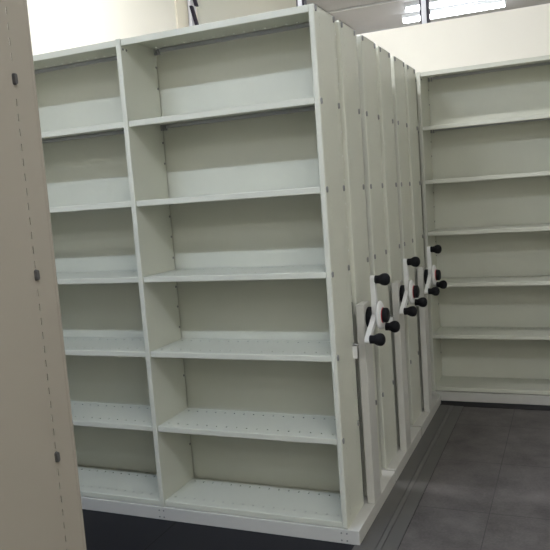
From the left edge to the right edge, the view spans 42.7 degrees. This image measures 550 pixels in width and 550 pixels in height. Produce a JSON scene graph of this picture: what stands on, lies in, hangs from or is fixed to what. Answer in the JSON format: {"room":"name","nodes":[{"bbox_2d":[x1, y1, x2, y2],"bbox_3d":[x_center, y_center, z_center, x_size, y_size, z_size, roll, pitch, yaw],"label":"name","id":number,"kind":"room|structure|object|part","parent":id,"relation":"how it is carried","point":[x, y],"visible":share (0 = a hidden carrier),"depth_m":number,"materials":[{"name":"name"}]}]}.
{"room":"archive storage room","nodes":[
{"label":"archive storage room","id":0,"kind":"room"},
{"bbox_2d":[5,0,308,66],"bbox_3d":[-1.089,-0.771,4.637,0.100,3.600,15.700,-1,7,23],"label":"wall","id":1,"kind":"structure","parent":0,"point":[55,25],"depth_m":4.59,"materials":[{"name":"paint"}]},
{"bbox_2d":[174,0,188,42],"bbox_3d":[-0.638,-0.909,5.560,0.012,3.600,0.170,-1,7,23],"label":"trim","id":2,"kind":"structure","parent":1,"relation":"attached to","point":[181,11],"depth_m":5.42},
{"bbox_2d":[62,509,353,549],"bbox_3d":[-0.692,1.209,2.927,1.878,0.004,5.560,-1,7,23],"label":"floor","id":3,"kind":"structure","parent":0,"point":[103,530],"depth_m":3.12,"materials":[{"name":"grey tile"}]},
{"bbox_2d":[0,0,86,549],"bbox_3d":[-1.280,0.314,1.582,1.820,2.160,0.298,-1,7,23],"label":"shelving unit","id":4,"kind":"object","parent":3,"relation":"on","point":[32,507],"visible":1,"depth_m":1.26,"materials":[{"name":"beige metal"}]},
{"bbox_2d":[11,3,399,544],"bbox_3d":[-0.411,0.017,3.453,1.978,2.199,0.656,-1,7,23],"label":"shelving","id":5,"kind":"object","parent":3,"relation":"on","point":[220,308],"visible":0.91,"depth_m":3.27,"materials":[{"name":"metal"}]},
{"bbox_3d":[-1.041,-1.034,3.373,0.870,0.001,0.283,-1,7,23],"label":"panel","id":6,"kind":"part","parent":5,"relation":"part of","materials":[{"name":"white metal"}]},
{"bbox_3d":[-0.980,-1.042,3.489,0.832,0.016,0.021,-1,7,23],"label":"rail","id":7,"kind":"part","parent":5,"relation":"part of","materials":[{"name":"white metal"}]},
{"bbox_3d":[-1.015,-0.686,3.414,0.870,0.001,0.281,-1,7,23],"label":"shelf","id":8,"kind":"part","parent":5,"relation":"part of","materials":[{"name":"white metal"}]},
{"bbox_3d":[-0.954,-0.694,3.528,0.832,0.016,0.021,-1,7,23],"label":"rail","id":9,"kind":"part","parent":5,"relation":"part of","materials":[{"name":"white metal"}]},
{"bbox_3d":[-0.906,0.005,3.628,0.870,2.130,0.002,-1,7,23],"label":"panel","id":10,"kind":"part","parent":5,"relation":"part of","materials":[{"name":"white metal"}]},
{"bbox_3d":[-0.964,0.001,3.492,0.870,0.001,0.281,-1,7,23],"label":"shelf","id":11,"kind":"part","parent":5,"relation":"part of","materials":[{"name":"white metal"}]},
{"bbox_3d":[-0.913,0.694,3.571,0.870,0.001,0.281,-1,7,23],"label":"shelf","id":12,"kind":"part","parent":5,"relation":"part of","materials":[{"name":"white metal"}]},
{"bbox_3d":[-0.939,0.344,3.531,0.870,0.001,0.281,-1,7,23],"label":"shelf","id":13,"kind":"part","parent":5,"relation":"part of","materials":[{"name":"white metal"}]},
{"bbox_3d":[-0.887,1.053,3.612,0.870,0.001,0.281,-1,7,23],"label":"shelf","id":14,"kind":"part","parent":5,"relation":"part of","materials":[{"name":"white metal"}]},
{"bbox_3d":[-0.217,-1.055,3.022,0.871,0.001,0.283,-1,7,23],"label":"panel","id":15,"kind":"part","parent":5,"relation":"part of","materials":[{"name":"white metal"}]},
{"bbox_3d":[-0.156,-1.063,3.138,0.833,0.016,0.021,-1,7,23],"label":"rail","id":16,"kind":"part","parent":5,"relation":"part of","materials":[{"name":"white metal"}]},
{"bbox_3d":[-0.141,-0.019,3.141,0.871,0.001,0.281,-1,7,23],"label":"shelf","id":17,"kind":"part","parent":5,"relation":"part of","materials":[{"name":"white metal"}]},
{"bbox_3d":[-0.191,-0.707,3.063,0.871,0.001,0.281,-1,7,23],"label":"shelf","id":18,"kind":"part","parent":5,"relation":"part of","materials":[{"name":"white metal"}]},
{"bbox_3d":[-0.131,-0.715,3.178,0.833,0.016,0.021,-1,7,23],"label":"rail","id":19,"kind":"part","parent":5,"relation":"part of","materials":[{"name":"white metal"}]},
{"bbox_3d":[-0.115,0.324,3.180,0.871,0.001,0.281,-1,7,23],"label":"shelf","id":20,"kind":"part","parent":5,"relation":"part of","materials":[{"name":"white metal"}]},
{"bbox_3d":[-0.089,0.673,3.220,0.871,0.001,0.281,-1,7,23],"label":"shelf","id":21,"kind":"part","parent":5,"relation":"part of","materials":[{"name":"white metal"}]},
{"bbox_3d":[-0.083,-0.015,3.278,0.869,2.130,0.002,-1,7,23],"label":"panel","id":22,"kind":"part","parent":5,"relation":"part of","materials":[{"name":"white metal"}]},
{"bbox_3d":[-0.063,1.032,3.261,0.871,0.001,0.281,-1,7,23],"label":"shelf","id":23,"kind":"part","parent":5,"relation":"part of","materials":[{"name":"white metal"}]},
{"bbox_3d":[0.275,-0.006,2.946,0.002,2.134,0.249,-1,7,23],"label":"panel","id":24,"kind":"part","parent":5,"relation":"part of","materials":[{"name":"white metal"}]},
{"bbox_3d":[0.401,-0.049,3.244,0.002,2.134,0.248,-1,7,23],"label":"panel","id":25,"kind":"part","parent":5,"relation":"part of","materials":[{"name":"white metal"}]},
{"bbox_3d":[0.422,0.575,3.174,0.036,0.912,0.108,-1,7,23],"label":"drive post","id":26,"kind":"part","parent":5,"relation":"part of","materials":[{"name":"metal"}]},
{"bbox_3d":[0.452,0.136,3.111,0.047,0.270,0.310,-1,7,23],"label":"crank handle","id":27,"kind":"part","parent":5,"relation":"part of","materials":[{"name":"white plastic"}]},
{"bbox_3d":[0.436,0.274,2.986,0.066,0.055,0.055,-1,7,23],"label":"knob","id":28,"kind":"part","parent":5,"relation":"part of","materials":[{"name":"black plastic"}]},
{"bbox_3d":[0.471,0.019,3.085,0.066,0.055,0.055,-1,7,23],"label":"knob","id":29,"kind":"part","parent":5,"relation":"part of","materials":[{"name":"black plastic"}]},
{"bbox_3d":[0.542,0.237,3.238,0.066,0.055,0.055,-1,7,23],"label":"knob","id":30,"kind":"part","parent":5,"relation":"part of","materials":[{"name":"black plastic"}]},
{"bbox_2d":[356,35,426,480],"bbox_3d":[-0.154,-0.072,4.062,1.978,2.199,0.656,-1,7,23],"label":"shelving","id":31,"kind":"object","parent":3,"relation":"on","point":[398,439],"visible":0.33,"depth_m":3.67,"materials":[{"name":"metal"}]},
{"bbox_3d":[0.174,-0.104,3.887,0.869,2.130,0.002,-1,7,23],"label":"panel","id":32,"kind":"part","parent":31,"relation":"part of","materials":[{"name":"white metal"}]},
{"bbox_3d":[0.532,-0.094,3.555,0.002,2.134,0.249,-1,7,23],"label":"panel","id":33,"kind":"part","parent":31,"relation":"part of","materials":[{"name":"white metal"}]},
{"bbox_3d":[0.658,-0.138,3.853,0.002,2.134,0.248,-1,7,23],"label":"panel","id":34,"kind":"part","parent":31,"relation":"part of","materials":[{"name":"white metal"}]},
{"bbox_3d":[0.679,0.487,3.783,0.036,0.912,0.108,-1,7,23],"label":"drive post","id":35,"kind":"part","parent":31,"relation":"part of","materials":[{"name":"metal"}]},
{"bbox_3d":[0.709,0.048,3.720,0.047,0.270,0.310,-1,7,23],"label":"crank handle","id":36,"kind":"part","parent":31,"relation":"part of","materials":[{"name":"white plastic"}]},
{"bbox_3d":[0.693,0.185,3.595,0.066,0.055,0.055,-1,7,23],"label":"knob","id":37,"kind":"part","parent":31,"relation":"part of","materials":[{"name":"black plastic"}]},
{"bbox_3d":[0.728,-0.069,3.694,0.066,0.055,0.055,-1,7,23],"label":"knob","id":38,"kind":"part","parent":31,"relation":"part of","materials":[{"name":"black plastic"}]},
{"bbox_3d":[0.799,0.149,3.847,0.066,0.055,0.055,-1,7,23],"label":"knob","id":39,"kind":"part","parent":31,"relation":"part of","materials":[{"name":"black plastic"}]},
{"bbox_2d":[390,56,446,434],"bbox_3d":[0.103,-0.160,4.671,1.978,2.199,0.656,-1,7,23],"label":"shelving","id":40,"kind":"object","parent":3,"relation":"on","point":[423,404],"visible":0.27,"depth_m":4.28,"materials":[{"name":"metal"}]},
{"bbox_3d":[0.789,-0.183,4.164,0.002,2.134,0.249,-1,7,23],"label":"panel","id":41,"kind":"part","parent":40,"relation":"part of","materials":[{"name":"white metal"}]},
{"bbox_3d":[0.915,-0.226,4.462,0.002,2.134,0.248,-1,7,23],"label":"panel","id":42,"kind":"part","parent":40,"relation":"part of","materials":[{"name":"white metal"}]},
{"bbox_3d":[0.936,0.398,4.392,0.036,0.912,0.108,-1,7,23],"label":"drive post","id":43,"kind":"part","parent":40,"relation":"part of","materials":[{"name":"metal"}]},
{"bbox_3d":[0.966,-0.041,4.329,0.047,0.270,0.310,-1,7,23],"label":"crank handle","id":44,"kind":"part","parent":40,"relation":"part of","materials":[{"name":"white plastic"}]},
{"bbox_3d":[0.950,0.097,4.205,0.066,0.055,0.055,-1,7,23],"label":"knob","id":45,"kind":"part","parent":40,"relation":"part of","materials":[{"name":"black plastic"}]},
{"bbox_3d":[0.985,-0.157,4.303,0.066,0.055,0.055,-1,7,23],"label":"knob","id":46,"kind":"part","parent":40,"relation":"part of","materials":[{"name":"black plastic"}]},
{"bbox_3d":[1.056,0.061,4.456,0.066,0.055,0.055,-1,7,23],"label":"knob","id":47,"kind":"part","parent":40,"relation":"part of","materials":[{"name":"black plastic"}]},
{"bbox_2d":[415,55,549,404],"bbox_3d":[1.481,-0.261,4.665,2.713,2.199,0.300,-1,7,23],"label":"shelving","id":48,"kind":"object","parent":3,"relation":"on","point":[487,131],"visible":0.55,"depth_m":4.78,"materials":[{"name":"metal"}]},
{"bbox_3d":[0.711,-0.287,5.149,0.871,2.130,0.004,-1,7,23],"label":"panel","id":49,"kind":"part","parent":48,"relation":"part of","materials":[{"name":"white metal"}]},
{"bbox_3d":[1.399,-1.347,4.542,0.869,0.001,0.284,-1,7,23],"label":"panel","id":50,"kind":"part","parent":48,"relation":"part of","materials":[{"name":"white metal"}]},
{"bbox_3d":[1.476,-0.315,4.661,0.869,0.001,0.282,-1,7,23],"label":"shelf","id":51,"kind":"part","parent":48,"relation":"part of","materials":[{"name":"white metal"}]},
{"bbox_3d":[1.460,-1.355,4.658,0.831,0.016,0.021,-1,7,23],"label":"rail","id":52,"kind":"part","parent":48,"relation":"part of","materials":[{"name":"white metal"}]},
{"bbox_3d":[1.527,0.378,4.740,0.869,0.001,0.282,-1,7,23],"label":"shelf","id":53,"kind":"part","parent":48,"relation":"part of","materials":[{"name":"white metal"}]},
{"bbox_3d":[1.486,-1.010,4.697,0.831,0.016,0.021,-1,7,23],"label":"rail","id":54,"kind":"part","parent":48,"relation":"part of","materials":[{"name":"white metal"}]},
{"bbox_3d":[1.553,0.737,4.780,0.869,0.001,0.282,-1,7,23],"label":"shelf","id":55,"kind":"part","parent":48,"relation":"part of","materials":[{"name":"white metal"}]},
{"bbox_3d":[1.501,0.028,4.700,0.869,0.001,0.282,-1,7,23],"label":"shelf","id":56,"kind":"part","parent":48,"relation":"part of","materials":[{"name":"white metal"}]},
{"bbox_2d":[307,0,549,34],"bbox_3d":[0.754,-2.654,3.586,4.400,0.100,15.700,-1,7,23],"label":"ceiling","id":57,"kind":"structure","parent":0,"point":[386,16],"depth_m":8.72,"materials":[{"name":"white paint"}]},
{"bbox_2d":[328,0,401,12],"bbox_3d":[2.458,-3.177,7.620,4.180,0.024,0.024,-1,7,23],"label":"conduit","id":58,"kind":"object","parent":57,"relation":"attached to","point":[390,1],"visible":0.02,"depth_m":8.21,"materials":[{"name":"grey metal"}]},
{"bbox_2d":[404,1,419,12],"bbox_3d":[1.569,-3.127,8.074,0.224,0.096,0.451,-1,7,23],"label":"fluorescent light","id":59,"kind":"object","parent":57,"relation":"attached to","point":[411,6],"depth_m":8.24,"materials":[{"name":"white plastic"}]},
{"bbox_2d":[429,0,476,8],"bbox_3d":[1.981,-3.142,7.944,0.522,0.096,0.373,-1,7,23],"label":"fluorescent light","id":60,"kind":"object","parent":57,"relation":"attached to","point":[433,3],"depth_m":8.10,"materials":[{"name":"white plastic"}]},
{"bbox_2d":[401,0,505,23],"bbox_3d":[2.175,-3.233,8.618,1.240,0.096,0.100,-1,7,23],"label":"fluorescent light","id":61,"kind":"object","parent":57,"relation":"attached to","point":[487,4],"visible":1,"depth_m":8.56,"materials":[{"name":"white plastic"}]},
{"bbox_2d":[357,3,549,360],"bbox_3d":[1.377,-0.466,4.921,4.200,2.570,0.100,-1,7,23],"label":"wall","id":62,"kind":"structure","parent":0,"point":[519,33],"depth_m":4.73,"materials":[{"name":"paint"}]},
{"bbox_2d":[187,0,198,40],"bbox_3d":[-0.258,-2.210,5.345,0.905,1.030,0.084,-1,7,23],"label":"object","id":63,"kind":"structure","parent":62,"relation":"in","point":[192,4],"depth_m":5.50,"materials":[{"name":"white metal"}]},
{"bbox_2d":[296,0,306,22],"bbox_3d":[0.568,-2.231,4.996,0.901,1.030,0.080,-1,7,23],"label":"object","id":64,"kind":"structure","parent":62,"relation":"in","point":[298,2],"depth_m":5.15,"materials":[{"name":"white metal"}]},
{"bbox_2d":[419,0,429,23],"bbox_3d":[1.391,-2.252,4.645,0.901,1.030,0.080,-1,7,23],"label":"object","id":65,"kind":"structure","parent":62,"relation":"in","point":[424,5],"depth_m":4.83,"materials":[{"name":"white metal"}]},
{"bbox_3d":[1.003,-2.242,4.811,0.034,1.030,0.080,-1,7,23],"label":"frame","id":66,"kind":"part","parent":65,"relation":"part of","materials":[{"name":"white metal"}]},
{"bbox_2d":[440,400,549,410],"bbox_3d":[1.999,0.825,4.557,1.810,0.003,0.408,-1,7,23],"label":"trim","id":67,"kind":"structure","parent":62,"relation":"attached to","point":[453,403],"depth_m":4.62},
{"bbox_2d":[386,407,549,549],"bbox_3d":[1.025,1.022,4.005,4.400,0.120,15.700,-1,7,23],"label":"floor","id":68,"kind":"structure","parent":0,"point":[488,488],"depth_m":3.39,"materials":[{"name":"grey tile"}]},
{"bbox_2d":[352,405,449,549],"bbox_3d":[0.135,1.212,2.354,0.090,0.006,5.150,-1,7,23],"label":"trim","id":69,"kind":"structure","parent":68,"relation":"on","point":[371,540],"depth_m":3.47,"materials":[{"name":"grey metal"}]},
{"bbox_2d":[375,405,453,549],"bbox_3d":[0.187,1.211,2.332,0.020,0.004,5.150,-1,7,23],"label":"trim","id":70,"kind":"structure","parent":68,"relation":"on","point":[389,527],"depth_m":3.48,"materials":[{"name":"grey metal"}]},
{"bbox_2d":[381,406,463,549],"bbox_3d":[0.227,1.211,2.315,0.061,0.003,5.150,-1,7,23],"label":"trim","id":71,"kind":"structure","parent":68,"relation":"on","point":[393,541],"depth_m":3.47,"materials":[{"name":"grey metal"}]}
]}

